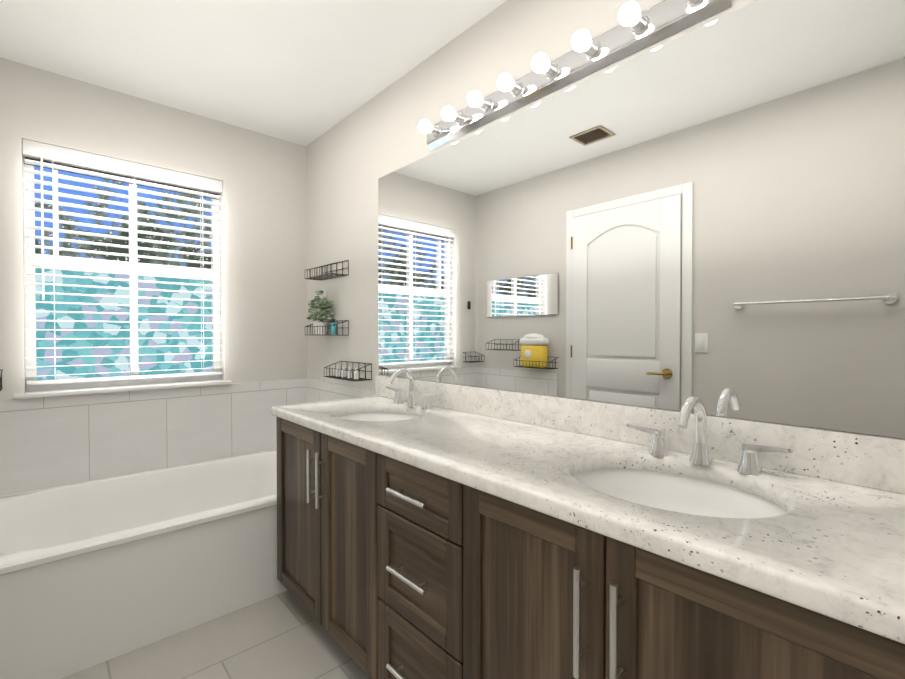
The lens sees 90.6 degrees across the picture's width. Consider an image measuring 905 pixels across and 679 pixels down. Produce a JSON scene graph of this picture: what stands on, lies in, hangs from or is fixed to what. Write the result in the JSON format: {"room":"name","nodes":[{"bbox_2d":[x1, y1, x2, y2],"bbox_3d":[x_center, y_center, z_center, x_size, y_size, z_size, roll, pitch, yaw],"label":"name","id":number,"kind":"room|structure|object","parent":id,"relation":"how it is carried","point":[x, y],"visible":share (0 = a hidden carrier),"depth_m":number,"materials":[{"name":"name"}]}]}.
{"room":"bathroom","nodes":[
{"label":"bathroom","id":0,"kind":"room"},
{"bbox_2d":[0,57,306,399],"bbox_3d":[-1.631,-0.512,2.521,1.630,1.562,0.120,-1,1,-42],"label":"wall","id":1,"kind":"structure","parent":0,"point":[44,106],"depth_m":2.66,"materials":[{"name":"paint"}]},
{"bbox_2d":[0,369,2,390],"bbox_3d":[-2.077,0.182,1.950,0.164,0.089,0.114,-1,1,-42],"label":"wall shelf","id":2,"kind":"object","parent":1,"relation":"attached to","point":[1,388],"visible":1,"depth_m":1.99,"materials":[{"name":"black metal"}]},
{"bbox_2d":[61,590,370,678],"bbox_3d":[-0.435,1.214,1.218,1.870,0.100,3.690,-1,1,-42],"label":"floor","id":3,"kind":"structure","parent":0,"point":[284,635],"depth_m":1.65,"materials":[{"name":"tile"}]},
{"bbox_2d":[0,449,286,678],"bbox_3d":[-1.286,0.932,2.157,1.603,0.440,0.882,-1,1,-42],"label":"bathtub","id":4,"kind":"object","parent":3,"relation":"on","point":[94,572],"visible":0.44,"depth_m":1.80,"materials":[{"name":"white ceramic"}]},
{"bbox_2d":[271,404,904,678],"bbox_3d":[0.085,0.753,1.413,0.584,0.816,2.050,-1,1,-42],"label":"bathroom vanity","id":5,"kind":"object","parent":3,"relation":"on","point":[426,529],"depth_m":1.04,"materials":[{"name":"brown wood"}]},
{"bbox_2d":[271,396,904,635],"bbox_3d":[0.092,0.355,1.416,0.564,0.100,2.061,-1,1,-42],"label":"countertop","id":6,"kind":"structure","parent":5,"relation":"on","point":[841,548],"depth_m":0.85,"materials":[{"name":"white stone"}]},
{"bbox_2d":[336,412,418,420],"bbox_3d":[-0.314,0.420,1.869,0.444,0.160,0.512,-1,1,-42],"label":"sink","id":7,"kind":"object","parent":6,"relation":"in","point":[359,416],"depth_m":2.06,"materials":[{"name":"white ceramic"}]},
{"bbox_2d":[387,368,442,407],"bbox_3d":[-0.219,0.212,1.980,0.154,0.172,0.370,-1,1,-42],"label":"faucet","id":8,"kind":"object","parent":6,"relation":"on","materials":[{"name":"silver metal"}]},
{"bbox_2d":[573,468,787,517],"bbox_3d":[0.480,0.431,0.996,0.444,0.160,0.512,-1,1,-42],"label":"sink","id":9,"kind":"object","parent":6,"relation":"in","point":[670,489],"depth_m":1.15,"materials":[{"name":"white ceramic"}]},
{"bbox_2d":[627,396,794,471],"bbox_3d":[0.586,0.223,1.090,0.154,0.172,0.370,-1,1,-42],"label":"faucet","id":10,"kind":"object","parent":6,"relation":"on","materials":[{"name":"silver metal"}]},
{"bbox_2d":[0,0,506,145],"bbox_3d":[-0.435,-1.326,1.186,1.870,0.100,3.690,-1,1,-42],"label":"ceiling","id":11,"kind":"structure","parent":0,"point":[304,72],"depth_m":1.98,"materials":[{"name":"paint"}]},
{"bbox_2d":[306,0,903,438],"bbox_3d":[0.215,-0.063,1.788,0.120,2.440,3.690,-1,1,-42],"label":"wall","id":12,"kind":"structure","parent":0,"point":[356,154],"depth_m":2.34,"materials":[{"name":"paint"}]},
{"bbox_2d":[305,260,348,280],"bbox_3d":[-0.759,-0.417,2.683,0.115,0.089,0.344,-1,1,-42],"label":"wall shelf","id":13,"kind":"object","parent":12,"relation":"attached to","point":[320,277],"visible":1,"depth_m":2.66,"materials":[{"name":"black metal"}]},
{"bbox_2d":[305,290,348,335],"bbox_3d":[-0.772,-0.161,2.694,0.137,0.273,0.374,-1,1,-42],"label":"wall shelf","id":14,"kind":"object","parent":12,"relation":"attached to","point":[317,309],"visible":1,"depth_m":2.70,"materials":[{"name":"black metal"}]},
{"bbox_2d":[307,290,335,333],"bbox_3d":[-0.783,-0.164,2.706,0.137,0.268,0.342,-1,1,-42],"label":"plant","id":15,"kind":"object","parent":14,"relation":"on","point":[319,327],"depth_m":2.70,"materials":[{"name":"green plant"}]},
{"bbox_2d":[306,378,376,402],"bbox_3d":[-0.686,0.706,2.697,0.010,0.878,0.884,-1,1,-42],"label":"wall tiles","id":16,"kind":"structure","parent":12,"relation":"attached to","point":[318,391],"depth_m":2.76,"materials":[{"name":"white tile"}]},
{"bbox_2d":[324,361,371,381],"bbox_3d":[-0.590,0.173,2.503,0.115,0.089,0.339,-1,1,-42],"label":"wall shelf","id":17,"kind":"object","parent":12,"relation":"attached to","point":[353,376],"visible":1,"depth_m":2.48,"materials":[{"name":"black metal"}]},
{"bbox_2d":[418,0,730,150],"bbox_3d":[0.260,-0.906,1.549,0.116,0.112,1.220,-1,1,-42],"label":"light bar","id":18,"kind":"object","parent":12,"relation":"attached to","point":[634,30],"visible":1,"depth_m":1.45,"materials":[{"name":"silver metal"}]},
{"bbox_2d":[378,0,904,438],"bbox_3d":[0.299,-0.320,1.595,0.005,1.026,2.050,-1,1,-42],"label":"mirror","id":19,"kind":"object","parent":12,"relation":"attached to","point":[711,215],"visible":1,"depth_m":1.21,"materials":[{"name":"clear mirror"}]},
{"bbox_2d":[376,376,904,491],"bbox_3d":[0.293,0.249,1.596,0.022,0.108,2.061,-1,1,-42],"label":"backsplash","id":20,"kind":"structure","parent":0,"relation":"attached to","point":[871,461],"depth_m":1.14,"materials":[{"name":"white stone"}]},
{"bbox_3d":[-1.631,0.708,2.536,1.630,0.878,0.120,-1,1,-42],"label":"wall","id":21,"kind":"structure","parent":0,"visible":0},
{"bbox_2d":[23,157,220,391],"bbox_3d":[-1.751,-0.347,2.457,0.865,1.195,0.048,-1,1,-42],"label":"window","id":22,"kind":"structure","parent":21,"relation":"in","point":[32,369],"depth_m":2.39,"materials":[{"name":"white paint"}]},
{"bbox_2d":[22,139,222,384],"bbox_3d":[-1.715,-0.365,2.417,0.863,1.156,0.069,-1,1,-42],"label":"window blind","id":23,"kind":"object","parent":22,"relation":"attached to","point":[42,155],"visible":0.98,"depth_m":2.35,"materials":[{"name":"white plastic"}]},
{"bbox_2d":[14,380,231,398],"bbox_3d":[-1.718,0.260,2.428,0.937,0.020,0.152,-1,1,-42],"label":"window sill","id":24,"kind":"structure","parent":21,"relation":"on","point":[38,394],"depth_m":2.33,"materials":[{"name":"white paint"}]},
{"bbox_2d":[0,378,306,495],"bbox_3d":[-1.587,0.709,2.487,1.629,0.878,0.010,-1,1,-42],"label":"wall tile","id":25,"kind":"structure","parent":21,"relation":"attached to","point":[50,442],"depth_m":2.37,"materials":[{"name":"white tile"}]},
{"label":"outside","id":26,"kind":"structure","parent":0,"visible":0},
{"bbox_2d":[34,166,211,379],"bbox_3d":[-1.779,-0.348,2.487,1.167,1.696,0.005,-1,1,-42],"label":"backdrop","id":27,"kind":"structure","parent":26,"point":[145,367],"depth_m":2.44,"materials":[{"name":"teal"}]}
]}

